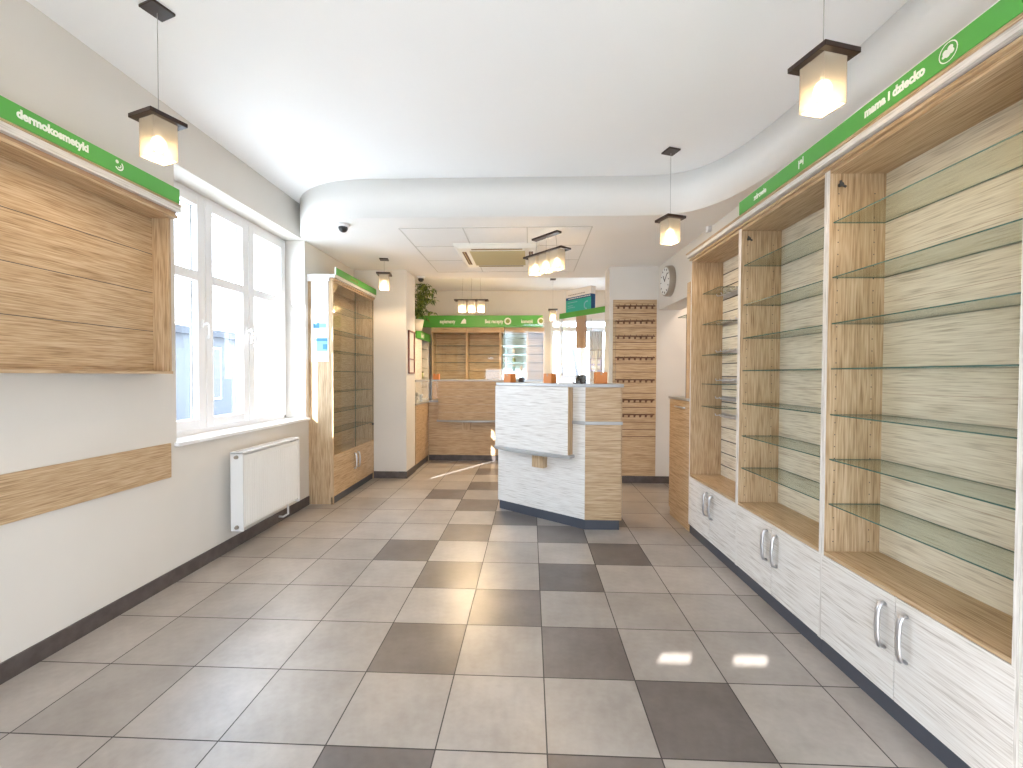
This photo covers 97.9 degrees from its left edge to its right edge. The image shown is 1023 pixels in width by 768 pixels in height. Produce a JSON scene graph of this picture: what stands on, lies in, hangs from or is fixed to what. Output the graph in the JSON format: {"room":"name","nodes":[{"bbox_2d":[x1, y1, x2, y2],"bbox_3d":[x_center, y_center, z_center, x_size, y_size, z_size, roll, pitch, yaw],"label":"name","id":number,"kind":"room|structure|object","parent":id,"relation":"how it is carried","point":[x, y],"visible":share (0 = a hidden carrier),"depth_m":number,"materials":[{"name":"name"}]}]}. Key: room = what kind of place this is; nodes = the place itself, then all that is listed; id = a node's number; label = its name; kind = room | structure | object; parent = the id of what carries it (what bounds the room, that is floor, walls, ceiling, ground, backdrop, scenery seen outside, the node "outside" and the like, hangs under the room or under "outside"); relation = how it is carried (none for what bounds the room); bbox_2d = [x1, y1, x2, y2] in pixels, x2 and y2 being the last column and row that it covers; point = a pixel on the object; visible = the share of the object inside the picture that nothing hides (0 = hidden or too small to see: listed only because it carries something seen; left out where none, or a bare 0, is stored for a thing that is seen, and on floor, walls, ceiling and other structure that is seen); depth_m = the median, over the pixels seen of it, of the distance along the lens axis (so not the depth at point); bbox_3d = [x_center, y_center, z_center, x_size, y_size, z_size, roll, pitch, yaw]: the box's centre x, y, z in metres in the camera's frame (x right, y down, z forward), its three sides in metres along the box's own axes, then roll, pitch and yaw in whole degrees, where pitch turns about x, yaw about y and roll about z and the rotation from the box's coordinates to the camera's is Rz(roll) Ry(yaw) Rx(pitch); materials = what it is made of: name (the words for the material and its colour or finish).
{"room":"pharmacy","nodes":[
{"label":"pharmacy","id":0,"kind":"room"},
{"bbox_2d":[0,0,416,662],"bbox_3d":[-2.774,-0.288,4.317,0.770,3.405,11.600,0,1,2],"label":"wall","id":1,"kind":"structure","parent":0,"point":[60,567],"depth_m":2.76,"materials":[{"name":"paint"}]},
{"bbox_2d":[0,443,171,525],"bbox_3d":[-2.479,0.564,2.098,0.014,0.245,2.160,0,1,2],"label":"wall panel","id":2,"kind":"object","parent":1,"relation":"attached to","point":[24,494],"visible":1,"depth_m":2.51,"materials":[{"name":"brown wood"}]},
{"bbox_2d":[0,117,181,373],"bbox_3d":[-2.382,-0.620,2.015,0.205,1.140,2.047,0,1,2],"label":"wall shelf","id":3,"kind":"object","parent":1,"relation":"attached to","point":[85,248],"visible":1,"depth_m":2.49,"materials":[{"name":"brown wood"}]},
{"bbox_2d":[0,95,179,203],"bbox_3d":[-2.276,-1.236,1.982,0.014,0.094,2.015,0,1,2],"label":"sign","id":4,"kind":"object","parent":3,"relation":"attached to","point":[10,111],"visible":1,"depth_m":2.33,"materials":[{"name":"green"}]},
{"bbox_2d":[0,496,309,684],"bbox_3d":[-2.494,1.413,1.857,0.012,0.100,6.645,0,1,2],"label":"baseboard","id":5,"kind":"structure","parent":1,"relation":"attached to","point":[22,661],"depth_m":2.80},
{"bbox_2d":[174,180,285,436],"bbox_3d":[-2.627,-0.600,4.159,0.173,2.025,1.860,0,1,2],"label":"window","id":6,"kind":"structure","parent":1,"relation":"in","point":[199,273],"depth_m":4.11,"materials":[{"name":"white plastic"}]},
{"bbox_2d":[174,418,309,445],"bbox_3d":[-2.495,0.420,4.186,0.265,0.027,1.925,0,1,2],"label":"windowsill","id":7,"kind":"structure","parent":1,"relation":"attached to","point":[215,434],"depth_m":3.93,"materials":[{"name":"white"}]},
{"bbox_2d":[230,437,299,530],"bbox_3d":[-2.312,0.965,4.176,0.172,0.807,0.941,0,1,2],"label":"radiator","id":8,"kind":"object","parent":1,"relation":"attached to","point":[264,478],"visible":1,"depth_m":4.02,"materials":[{"name":"white metal"}]},
{"bbox_2d":[230,437,299,453],"bbox_3d":[-2.281,0.570,4.180,0.110,0.018,0.915,0,1,2],"label":"grille","id":9,"kind":"object","parent":8,"relation":"attached to","point":[291,440],"depth_m":4.12,"materials":[{"name":"white metal"}]},
{"bbox_2d":[26,0,907,290],"bbox_3d":[0.167,-2.039,4.208,6.640,0.120,11.900,0,1,2],"label":"ceiling","id":10,"kind":"structure","parent":0,"point":[307,94],"depth_m":2.84,"materials":[{"name":"paint"}]},
{"bbox_2d":[128,0,187,165],"bbox_3d":[-1.842,-1.561,2.321,0.180,0.775,0.180,1,1,21],"label":"pendant lamp","id":11,"kind":"object","parent":10,"relation":"hanging from","point":[158,130],"visible":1,"depth_m":2.29,"materials":[{"name":"white glass"}]},
{"bbox_2d":[454,278,488,311],"bbox_3d":[-0.706,-1.665,7.866,0.600,0.775,0.150,0,1,2],"label":"pendant","id":12,"kind":"object","parent":10,"relation":"hanging from","point":[461,302],"visible":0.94,"depth_m":7.82,"materials":[{"name":"white glass"}]},
{"bbox_2d":[548,278,557,319],"bbox_3d":[0.815,-1.662,8.763,0.180,0.805,0.180,0,1,2],"label":"pendant lamp","id":13,"kind":"object","parent":10,"relation":"hanging from","point":[552,311],"visible":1,"depth_m":8.71,"materials":[{"name":"white glass"}]},
{"bbox_2d":[655,147,685,245],"bbox_3d":[1.342,-1.578,3.757,0.180,0.775,0.180,0,1,-18],"label":"pendant lamp","id":14,"kind":"object","parent":10,"relation":"hanging from","point":[669,223],"visible":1,"depth_m":3.72,"materials":[{"name":"white glass"}]},
{"bbox_2d":[788,0,860,118],"bbox_3d":[1.306,-1.542,1.862,0.180,0.775,0.180,0,1,-14],"label":"pendant lamp","id":15,"kind":"object","parent":10,"relation":"hanging from","point":[822,71],"visible":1,"depth_m":1.82,"materials":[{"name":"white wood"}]},
{"bbox_2d":[0,455,947,767],"bbox_3d":[-0.176,1.485,4.266,6.241,0.120,11.750,0,1,2],"label":"floor","id":16,"kind":"structure","parent":0,"point":[419,620],"depth_m":2.36,"materials":[{"name":"tile"}]},
{"bbox_2d":[307,274,375,503],"bbox_3d":[-2.163,0.057,5.812,0.341,2.662,1.360,0,1,2],"label":"display cabinet","id":17,"kind":"object","parent":16,"relation":"on","point":[340,389],"visible":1,"depth_m":5.85,"materials":[{"name":"brown wood"}]},
{"bbox_2d":[311,282,328,361],"bbox_3d":[-2.212,-0.720,5.136,0.200,0.920,0.006,0,1,2],"label":"notice","id":18,"kind":"object","parent":17,"relation":"attached to","point":[319,290],"visible":1,"depth_m":5.14,"materials":[{"name":"white paper"}]},
{"bbox_2d":[313,323,325,327],"bbox_3d":[-2.212,-0.675,5.136,0.150,0.060,0.002,0,1,2],"label":"picture","id":19,"kind":"object","parent":18,"relation":"attached to","point":[315,325],"depth_m":5.13,"materials":[{"name":"blue"}]},
{"bbox_2d":[313,338,327,350],"bbox_3d":[-2.205,-0.455,5.139,0.165,0.150,0.002,0,1,2],"label":"picture","id":20,"kind":"object","parent":18,"relation":"attached to","point":[319,344],"depth_m":5.14,"materials":[{"name":"blue"}]},
{"bbox_2d":[334,389,368,391],"bbox_3d":[-2.177,0.084,5.823,0.258,0.006,1.297,0,1,2],"label":"glass shelf","id":21,"kind":"object","parent":17,"relation":"attached to","point":[335,390],"depth_m":6.12,"materials":[{"name":"teal"}]},
{"bbox_2d":[333,304,371,318],"bbox_3d":[-2.174,-0.935,5.803,0.258,0.006,1.297,0,1,2],"label":"glass shelf","id":22,"kind":"object","parent":17,"relation":"attached to","point":[337,313],"depth_m":6.21,"materials":[{"name":"teal"}]},
{"bbox_2d":[334,330,371,338],"bbox_3d":[-2.175,-0.645,5.809,0.258,0.006,1.297,0,1,2],"label":"glass shelf","id":23,"kind":"object","parent":17,"relation":"attached to","point":[336,335],"depth_m":6.16,"materials":[{"name":"teal"}]},
{"bbox_2d":[334,351,371,355],"bbox_3d":[-2.175,-0.401,5.813,0.258,0.006,1.297,0,1,2],"label":"glass shelf","id":24,"kind":"object","parent":17,"relation":"attached to","point":[336,353],"depth_m":6.07,"materials":[{"name":"teal"}]},
{"bbox_2d":[334,405,371,412],"bbox_3d":[-2.178,0.324,5.827,0.258,0.006,1.297,0,1,2],"label":"glass shelf","id":25,"kind":"object","parent":17,"relation":"attached to","point":[338,408],"depth_m":6.01,"materials":[{"name":"teal"}]},
{"bbox_2d":[335,267,375,294],"bbox_3d":[-1.990,-1.313,5.774,0.015,0.080,1.343,0,1,2],"label":"sign","id":26,"kind":"object","parent":17,"relation":"on","point":[342,274],"visible":1,"depth_m":5.64,"materials":[{"name":"green"}]},
{"bbox_2d":[354,270,414,470],"bbox_3d":[-1.902,-0.144,6.725,0.770,3.030,0.480,0,1,2],"label":"wall pier","id":27,"kind":"object","parent":16,"relation":"on","point":[394,308],"visible":0.64,"depth_m":6.48,"materials":[{"name":"paint"}]},
{"bbox_2d":[374,465,415,477],"bbox_3d":[-1.756,1.321,6.741,0.492,0.100,0.492,0,1,2],"label":"baseboard","id":28,"kind":"object","parent":27,"relation":"attached to","point":[377,474],"visible":1,"depth_m":6.50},
{"bbox_2d":[408,330,414,373],"bbox_3d":[-1.506,-0.478,6.711,0.020,0.640,0.318,0,1,2],"label":"picture frame","id":29,"kind":"object","parent":27,"relation":"attached to","point":[411,335],"visible":1,"depth_m":6.72,"materials":[{"name":"brown"}]},
{"bbox_2d":[415,379,428,469],"bbox_3d":[-1.724,0.643,7.423,0.512,1.430,0.890,0,1,2],"label":"counter","id":30,"kind":"object","parent":16,"relation":"on","point":[421,408],"depth_m":7.35,"materials":[{"name":"brown wood"}]},
{"bbox_2d":[415,392,419,401],"bbox_3d":[-1.571,0.220,7.359,0.080,0.160,0.100,0,1,2],"label":"carton","id":31,"kind":"object","parent":30,"relation":"on","point":[416,393],"visible":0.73,"depth_m":7.33,"materials":[{"name":"white"}]},
{"bbox_2d":[415,400,428,405],"bbox_3d":[-1.724,0.313,7.412,0.512,0.030,0.880,0,1,2],"label":"countertop","id":32,"kind":"structure","parent":30,"relation":"on","point":[424,401],"depth_m":7.35,"materials":[{"name":"grey"}]},
{"bbox_2d":[415,332,428,400],"bbox_3d":[-1.998,0.154,9.102,0.380,2.340,1.110,0,1,2],"label":"tall cabinet","id":33,"kind":"object","parent":16,"relation":"on","point":[421,346],"visible":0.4,"depth_m":9.44,"materials":[{"name":"brown wood"}]},
{"bbox_2d":[416,331,429,341],"bbox_3d":[-1.793,-0.975,9.067,0.022,0.160,1.160,0,1,2],"label":"sign","id":34,"kind":"object","parent":33,"relation":"attached to","point":[421,335],"visible":0.99,"depth_m":9.02,"materials":[{"name":"green"}]},
{"bbox_2d":[415,283,439,330],"bbox_3d":[-1.762,-1.455,8.413,0.791,0.896,0.807,0,1,2],"label":"potted plant","id":35,"kind":"object","parent":33,"relation":"on","point":[422,303],"visible":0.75,"depth_m":8.31,"materials":[{"name":"green plant"}]},
{"bbox_2d":[432,328,466,399],"bbox_3d":[-1.347,0.044,9.854,0.755,2.535,0.390,0,1,2],"label":"tall cabinet","id":36,"kind":"object","parent":16,"relation":"on","point":[449,345],"visible":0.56,"depth_m":10.01,"materials":[{"name":"brown wood"}]},
{"bbox_2d":[434,345,465,345],"bbox_3d":[-1.342,-0.847,9.880,0.717,0.006,0.258,0,1,2],"label":"glass shelf","id":37,"kind":"object","parent":36,"relation":"attached to","point":[434,345],"depth_m":9.75,"materials":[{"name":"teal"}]},
{"bbox_2d":[434,362,465,362],"bbox_3d":[-1.344,-0.477,9.887,0.717,0.006,0.258,0,1,2],"label":"glass shelf","id":38,"kind":"object","parent":36,"relation":"attached to","point":[434,362],"depth_m":9.76,"materials":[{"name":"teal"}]},
{"bbox_2d":[418,315,543,326],"bbox_3d":[-0.682,-1.348,9.590,2.775,0.255,0.026,0,1,2],"label":"sign","id":39,"kind":"object","parent":36,"relation":"on","point":[453,320],"visible":1,"depth_m":9.58,"materials":[{"name":"green"}]},
{"bbox_2d":[467,328,499,379],"bbox_3d":[-0.603,0.048,9.822,0.725,2.535,0.390,0,1,2],"label":"tall cabinet","id":40,"kind":"object","parent":16,"relation":"on","point":[483,344],"visible":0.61,"depth_m":9.98,"materials":[{"name":"brown wood"}]},
{"bbox_2d":[468,345,498,345],"bbox_3d":[-0.598,-0.844,9.849,0.687,0.006,0.258,0,1,2],"label":"glass shelf","id":41,"kind":"object","parent":40,"relation":"attached to","point":[468,345],"depth_m":9.72,"materials":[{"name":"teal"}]},
{"bbox_2d":[468,362,498,362],"bbox_3d":[-0.599,-0.474,9.856,0.687,0.006,0.258,0,1,2],"label":"glass shelf","id":42,"kind":"object","parent":40,"relation":"attached to","point":[468,362],"depth_m":9.73,"materials":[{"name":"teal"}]},
{"bbox_2d":[429,379,541,460],"bbox_3d":[-0.453,0.635,8.034,2.000,1.430,0.772,0,1,2],"label":"counter","id":43,"kind":"object","parent":16,"relation":"on","point":[462,417],"depth_m":7.82,"materials":[{"name":"brown wood"}]},
{"bbox_2d":[433,374,439,379],"bbox_3d":[-1.327,-0.130,7.892,0.100,0.100,0.101,0,1,2],"label":"wooden block","id":44,"kind":"object","parent":43,"relation":"on","point":[435,376],"visible":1,"depth_m":7.84,"materials":[{"name":"orange"}]},
{"bbox_2d":[500,328,527,379],"bbox_3d":[0.056,0.050,9.794,0.585,2.535,0.390,0,1,2],"label":"tall cabinet","id":45,"kind":"object","parent":16,"relation":"on","point":[516,339],"visible":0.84,"depth_m":9.95,"materials":[{"name":"white glass"}]},
{"bbox_2d":[528,328,544,381],"bbox_3d":[0.533,0.052,9.774,0.360,2.535,0.390,0,1,2],"label":"tall cabinet","id":46,"kind":"object","parent":16,"relation":"on","point":[536,336],"visible":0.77,"depth_m":9.93,"materials":[{"name":"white wood"}]},
{"bbox_2d":[494,382,623,529],"bbox_3d":[0.573,0.702,4.823,1.437,1.428,0.915,1,1,39],"label":"counter","id":47,"kind":"object","parent":16,"relation":"on","point":[559,445],"depth_m":4.45,"materials":[{"name":"grey"}]},
{"bbox_2d":[504,373,515,382],"bbox_3d":[-0.018,-0.068,5.000,0.100,0.100,0.101,1,1,39],"label":"wooden block","id":48,"kind":"object","parent":47,"relation":"on","point":[509,378],"visible":0.98,"depth_m":4.96,"materials":[{"name":"orange"}]},
{"bbox_2d":[504,319,584,382],"bbox_3d":[0.353,-0.333,4.771,1.125,0.642,0.008,1,1,39],"label":"glass screen","id":49,"kind":"object","parent":47,"relation":"on","point":[583,319],"visible":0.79,"depth_m":5.13,"materials":[{"name":"teal"}]},
{"bbox_2d":[543,373,556,382],"bbox_3d":[0.403,-0.059,4.657,0.100,0.100,0.101,1,1,39],"label":"wooden block","id":50,"kind":"object","parent":47,"relation":"on","point":[547,378],"visible":0.94,"depth_m":4.62,"materials":[{"name":"orange"}]},
{"bbox_2d":[496,382,623,386],"bbox_3d":[0.624,0.004,4.869,1.437,0.033,0.761,1,1,39],"label":"countertop","id":51,"kind":"structure","parent":47,"relation":"on","point":[557,384],"depth_m":4.52,"materials":[{"name":"grey"}]},
{"bbox_2d":[559,375,576,383],"bbox_3d":[0.572,-0.049,4.529,0.180,0.085,0.070,1,1,37],"label":"stand","id":52,"kind":"object","parent":47,"relation":"on","point":[570,379],"visible":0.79,"depth_m":4.52,"materials":[{"name":"white paper"}]},
{"bbox_2d":[576,375,585,382],"bbox_3d":[0.714,-0.049,4.574,0.100,0.085,0.080,0,1,2],"label":"box","id":53,"kind":"object","parent":47,"relation":"on","point":[582,378],"visible":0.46,"depth_m":4.53,"materials":[{"name":"grey"}]},
{"bbox_2d":[594,372,606,383],"bbox_3d":[0.889,-0.061,4.446,0.115,0.116,0.116,0,1,2],"label":"wooden block","id":54,"kind":"object","parent":47,"relation":"on","point":[599,377],"visible":1,"depth_m":4.39,"materials":[{"name":"orange"}]},
{"bbox_2d":[559,306,604,379],"bbox_3d":[1.408,0.022,7.904,0.200,2.675,1.487,-1,1,-35],"label":"display unit","id":55,"kind":"object","parent":16,"relation":"on","point":[581,325],"visible":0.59,"depth_m":8.01,"materials":[{"name":"green"}]},
{"bbox_2d":[566,286,594,312],"bbox_3d":[1.246,-1.516,8.080,0.103,0.420,0.662,-1,1,-35],"label":"box","id":56,"kind":"object","parent":55,"relation":"on","point":[583,298],"visible":0.99,"depth_m":8.00,"materials":[{"name":"teal"}]},
{"bbox_2d":[568,292,589,307],"bbox_3d":[1.214,-1.519,8.038,0.002,0.244,0.593,-1,1,-35],"label":"print","id":57,"kind":"object","parent":56,"relation":"attached to","point":[581,292],"depth_m":8.11},
{"bbox_2d":[587,349,604,382],"bbox_3d":[1.520,0.367,8.026,0.220,1.980,0.240,-1,1,-36],"label":"wire rack","id":58,"kind":"object","parent":16,"relation":"on","point":[596,358],"visible":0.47,"depth_m":8.01,"materials":[{"name":"white metal"}]},
{"bbox_2d":[668,396,689,531],"bbox_3d":[1.858,0.780,4.572,0.323,1.290,0.571,0,1,1],"label":"cabinet","id":59,"kind":"object","parent":16,"relation":"on","point":[679,405],"visible":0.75,"depth_m":4.54,"materials":[{"name":"brown wood"}]},
{"bbox_2d":[668,396,689,400],"bbox_3d":[1.864,0.148,4.560,0.317,0.025,0.571,0,1,1],"label":"countertop","id":60,"kind":"structure","parent":59,"relation":"on","point":[672,397],"depth_m":4.55,"materials":[{"name":"grey"}]},
{"bbox_2d":[678,282,690,398],"bbox_3d":[1.843,-0.422,4.454,0.270,1.120,0.372,0,1,1],"label":"panel","id":61,"kind":"object","parent":60,"relation":"on","point":[688,315],"visible":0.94,"depth_m":4.30,"materials":[{"name":"brown wood"}]},
{"bbox_2d":[688,230,739,574],"bbox_3d":[1.834,0.140,3.797,0.351,2.600,0.930,0,1,1],"label":"display unit","id":62,"kind":"object","parent":16,"relation":"on","point":[715,274],"visible":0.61,"depth_m":4.18,"materials":[{"name":"brown wood"}]},
{"bbox_2d":[702,353,736,355],"bbox_3d":[1.902,-0.267,4.051,0.190,0.005,0.355,0,1,1],"label":"glass shelf","id":63,"kind":"object","parent":62,"relation":"attached to","point":[703,354],"depth_m":4.06,"materials":[{"name":"teal"}]},
{"bbox_2d":[703,287,735,294],"bbox_3d":[1.904,-0.847,4.040,0.190,0.005,0.355,0,1,1],"label":"glass shelf","id":64,"kind":"object","parent":62,"relation":"attached to","point":[711,292],"depth_m":4.22,"materials":[{"name":"teal"}]},
{"bbox_2d":[703,406,736,408],"bbox_3d":[1.901,0.213,4.061,0.190,0.005,0.355,0,1,1],"label":"glass shelf","id":65,"kind":"object","parent":62,"relation":"attached to","point":[704,407],"depth_m":4.01,"materials":[{"name":"teal"}]},
{"bbox_2d":[736,172,827,652],"bbox_3d":[1.822,0.158,2.867,0.351,2.600,0.930,0,1,1],"label":"display unit","id":66,"kind":"object","parent":16,"relation":"on","point":[782,283],"visible":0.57,"depth_m":3.11,"materials":[{"name":"brown wood"}]},
{"bbox_2d":[741,467,819,500],"bbox_3d":[1.844,0.635,2.876,0.270,0.006,0.892,0,1,1],"label":"glass shelf","id":67,"kind":"object","parent":66,"relation":"attached to","point":[793,473],"depth_m":3.15,"materials":[{"name":"teal"}]},
{"bbox_2d":[742,435,819,456],"bbox_3d":[1.845,0.395,2.871,0.270,0.006,0.892,0,1,1],"label":"glass shelf","id":68,"kind":"object","parent":66,"relation":"attached to","point":[789,438],"depth_m":3.14,"materials":[{"name":"teal"}]},
{"bbox_2d":[742,403,820,413],"bbox_3d":[1.846,0.155,2.866,0.270,0.006,0.892,0,1,1],"label":"glass shelf","id":69,"kind":"object","parent":66,"relation":"attached to","point":[802,407],"depth_m":2.97,"materials":[{"name":"teal"}]},
{"bbox_2d":[742,369,821,370],"bbox_3d":[1.847,-0.090,2.862,0.270,0.006,0.892,0,1,1],"label":"glass shelf","id":70,"kind":"object","parent":66,"relation":"attached to","point":[742,369],"depth_m":2.87,"materials":[{"name":"teal"}]},
{"bbox_2d":[743,325,821,338],"bbox_3d":[1.847,-0.330,2.857,0.270,0.006,0.892,0,1,1],"label":"glass shelf","id":71,"kind":"object","parent":66,"relation":"attached to","point":[812,333],"depth_m":3.04,"materials":[{"name":"teal"}]},
{"bbox_2d":[743,280,822,305],"bbox_3d":[1.848,-0.575,2.852,0.270,0.006,0.892,0,1,1],"label":"glass shelf","id":72,"kind":"object","parent":66,"relation":"attached to","point":[816,295],"depth_m":3.10,"materials":[{"name":"teal"}]},
{"bbox_2d":[744,227,823,265],"bbox_3d":[1.849,-0.864,2.847,0.270,0.006,0.892,0,1,1],"label":"glass shelf","id":73,"kind":"object","parent":66,"relation":"attached to","point":[811,253],"depth_m":3.09,"materials":[{"name":"teal"}]},
{"bbox_2d":[820,45,1022,767],"bbox_3d":[1.810,0.176,1.925,0.351,2.600,0.949,0,1,1],"label":"display unit","id":74,"kind":"object","parent":16,"relation":"on","point":[922,476],"visible":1,"depth_m":2.00,"materials":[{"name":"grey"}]},
{"bbox_2d":[829,503,1013,580],"bbox_3d":[1.832,0.653,1.935,0.270,0.006,0.910,0,1,1],"label":"glass shelf","id":75,"kind":"object","parent":74,"relation":"attached to","point":[1007,549],"depth_m":2.02,"materials":[{"name":"teal"}]},
{"bbox_2d":[829,459,1015,509],"bbox_3d":[1.833,0.414,1.930,0.270,0.006,0.910,0,1,1],"label":"glass shelf","id":76,"kind":"object","parent":74,"relation":"attached to","point":[992,485],"depth_m":2.02,"materials":[{"name":"teal"}]},
{"bbox_2d":[830,414,1017,438],"bbox_3d":[1.834,0.174,1.925,0.270,0.006,0.910,0,1,1],"label":"glass shelf","id":77,"kind":"object","parent":74,"relation":"attached to","point":[904,419],"depth_m":1.96,"materials":[{"name":"teal"}]},
{"bbox_2d":[831,364,1018,369],"bbox_3d":[1.835,-0.071,1.920,0.270,0.006,0.910,0,1,1],"label":"glass shelf","id":78,"kind":"object","parent":74,"relation":"attached to","point":[895,366],"depth_m":2.00,"materials":[{"name":"teal"}]},
{"bbox_2d":[832,292,1020,324],"bbox_3d":[1.835,-0.311,1.916,0.270,0.006,0.910,0,1,1],"label":"glass shelf","id":79,"kind":"object","parent":74,"relation":"attached to","point":[1015,305],"depth_m":1.99,"materials":[{"name":"teal"}]},
{"bbox_2d":[832,218,1022,277],"bbox_3d":[1.836,-0.556,1.911,0.270,0.006,0.910,0,1,1],"label":"glass shelf","id":80,"kind":"object","parent":74,"relation":"attached to","point":[1016,242],"depth_m":2.00,"materials":[{"name":"teal"}]},
{"bbox_2d":[833,131,1022,222],"bbox_3d":[1.837,-0.846,1.905,0.270,0.006,0.910,0,1,1],"label":"glass shelf","id":81,"kind":"object","parent":74,"relation":"attached to","point":[1016,168],"depth_m":2.00,"materials":[{"name":"teal"}]},
{"bbox_2d":[1015,496,1022,767],"bbox_3d":[1.798,0.195,0.985,0.351,2.600,0.930,0,1,1],"label":"display unit","id":82,"kind":"object","parent":16,"relation":"on","point":[1019,731],"visible":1,"depth_m":1.46,"materials":[{"name":"grey"}]},
{"bbox_2d":[418,290,604,399],"bbox_3d":[0.343,-0.389,10.079,4.970,3.405,0.180,0,1,2],"label":"wall","id":83,"kind":"structure","parent":0,"point":[500,302],"depth_m":9.97,"materials":[{"name":"paint"}]},
{"bbox_2d":[550,320,604,374],"bbox_3d":[1.677,-0.531,10.005,1.600,1.800,0.070,0,1,2],"label":"window","id":84,"kind":"structure","parent":83,"relation":"in","point":[553,329],"depth_m":9.98,"materials":[{"name":"white plastic"}]},
{"bbox_2d":[587,331,604,382],"bbox_3d":[1.876,-0.378,9.886,0.410,1.600,0.165,0,1,2],"label":"curtain","id":85,"kind":"object","parent":84,"relation":"hanging from","point":[596,337],"visible":0.57,"depth_m":9.82,"materials":[{"name":"white fabric"}]},
{"bbox_2d":[589,358,600,370],"bbox_3d":[1.848,-0.426,9.801,0.260,0.300,0.004,0,1,2],"label":"notice","id":86,"kind":"object","parent":85,"relation":"attached to","point":[591,362],"visible":0.71,"depth_m":9.80,"materials":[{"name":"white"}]},
{"bbox_2d":[605,266,686,475],"bbox_3d":[2.473,-0.310,6.376,2.200,3.405,0.360,0,1,2],"label":"wall","id":87,"kind":"structure","parent":0,"point":[638,282],"depth_m":6.21,"materials":[{"name":"paint"}]},
{"bbox_2d":[612,300,656,475],"bbox_3d":[1.712,0.059,6.161,0.600,2.460,0.148,0,1,2],"label":"board","id":88,"kind":"object","parent":87,"relation":"attached to","point":[634,321],"visible":0.94,"depth_m":6.21,"materials":[{"name":"brown wood"}]},
{"bbox_2d":[622,476,668,483],"bbox_3d":[2.311,1.341,6.409,1.912,0.100,0.372,0,1,2],"label":"baseboard","id":89,"kind":"structure","parent":87,"relation":"attached to","point":[625,479],"depth_m":6.24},
{"bbox_2d":[300,0,997,277],"bbox_3d":[-0.107,-1.797,4.215,4.555,0.385,5.480,0,1,2],"label":"ceiling","id":90,"kind":"structure","parent":0,"point":[622,212],"depth_m":4.28,"materials":[{"name":"paint"}]},
{"bbox_2d":[336,222,349,232],"bbox_3d":[-1.704,-1.581,4.507,0.126,0.094,0.126,0,1,2],"label":"dome camera","id":91,"kind":"object","parent":90,"relation":"attached to","point":[343,227],"visible":1,"depth_m":4.47,"materials":[{"name":"white plastic"}]},
{"bbox_2d":[376,258,391,289],"bbox_3d":[-1.673,-1.442,5.849,0.180,0.400,0.180,0,1,-8],"label":"pendant lamp","id":92,"kind":"object","parent":90,"relation":"hanging from","point":[383,276],"visible":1,"depth_m":5.79,"materials":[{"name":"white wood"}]},
{"bbox_2d":[417,276,424,281],"bbox_3d":[-1.403,-1.626,6.896,0.126,0.094,0.126,0,1,2],"label":"dome camera","id":93,"kind":"object","parent":90,"relation":"attached to","point":[420,278],"visible":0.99,"depth_m":6.86,"materials":[{"name":"white plastic"}]},
{"bbox_2d":[398,226,592,271],"bbox_3d":[-0.131,-1.634,5.555,2.007,0.014,1.962,0,1,2],"label":"trim","id":94,"kind":"structure","parent":90,"relation":"attached to","point":[557,226],"depth_m":5.20,"materials":[{"name":"grey"}]},
{"bbox_2d":[453,243,539,266],"bbox_3d":[-0.156,-1.605,5.622,1.000,0.054,1.000,0,1,2],"label":"air conditioner","id":95,"kind":"object","parent":90,"relation":"attached to","point":[472,254],"visible":0.91,"depth_m":5.38,"materials":[{"name":"white"}]},
{"bbox_2d":[470,251,525,265],"bbox_3d":[-0.156,-1.583,5.622,0.660,0.009,0.660,0,1,2],"label":"grille","id":96,"kind":"object","parent":95,"relation":"attached to","point":[478,258],"depth_m":5.60,"materials":[{"name":"beige"}]},
{"bbox_2d":[523,230,570,275],"bbox_3d":[0.376,-1.415,4.832,0.150,0.400,0.600,-1,1,-39],"label":"pendant","id":97,"kind":"object","parent":90,"relation":"hanging from","point":[551,260],"visible":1,"depth_m":4.77,"materials":[{"name":"white glass"}]},
{"bbox_2d":[659,206,738,309],"bbox_3d":[2.149,-0.230,2.189,0.300,3.405,8.240,0,1,1],"label":"wall","id":98,"kind":"structure","parent":0,"point":[682,265],"depth_m":5.34,"materials":[{"name":"paint"}]},
{"bbox_2d":[660,265,675,296],"bbox_3d":[2.004,-1.322,5.721,0.086,0.395,0.395,0,1,1],"label":"wall clock","id":99,"kind":"object","parent":98,"relation":"attached to","point":[668,277],"visible":1,"depth_m":5.62,"materials":[{"name":"beige"}]},
{"bbox_2d":[706,226,711,232],"bbox_3d":[2.011,-1.599,4.540,0.045,0.100,0.050,0,1,1],"label":"sensor","id":100,"kind":"object","parent":98,"relation":"attached to","point":[708,228],"visible":0.56,"depth_m":4.52,"materials":[{"name":"white plastic"}]},
{"bbox_2d":[686,12,1022,260],"bbox_3d":[1.814,-1.167,2.375,0.350,0.068,3.740,0,1,1],"label":"crown molding","id":101,"kind":"structure","parent":98,"relation":"attached to","point":[1009,37],"depth_m":1.92,"materials":[{"name":"brown wood"}]},
{"bbox_2d":[739,0,1022,215],"bbox_3d":[1.633,-1.238,1.838,0.015,0.094,2.764,0,1,1],"label":"sign","id":102,"kind":"object","parent":101,"relation":"on","point":[1001,12],"visible":1,"depth_m":1.85,"materials":[{"name":"green"}]},
{"label":"outside","id":103,"kind":"structure","parent":0,"visible":0},
{"bbox_3d":[0.204,2.161,5.038,120.000,0.300,130.000,0,1,2],"label":"ground","id":104,"kind":"structure","parent":103,"visible":0},
{"bbox_2d":[175,324,236,419],"bbox_3d":[-16.384,-0.251,14.305,6.450,4.050,15.600,0,1,2],"label":"building","id":105,"kind":"structure","parent":104,"relation":"on","point":[224,342],"depth_m":19.79,"materials":[{"name":"painted plaster"},{"name":"glass"}]},
{"bbox_2d":[556,322,578,374],"bbox_3d":[1.653,-0.228,12.439,0.849,4.202,0.100,0,1,2],"label":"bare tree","id":106,"kind":"object","parent":104,"relation":"on","point":[565,324],"visible":0.44,"depth_m":12.39,"materials":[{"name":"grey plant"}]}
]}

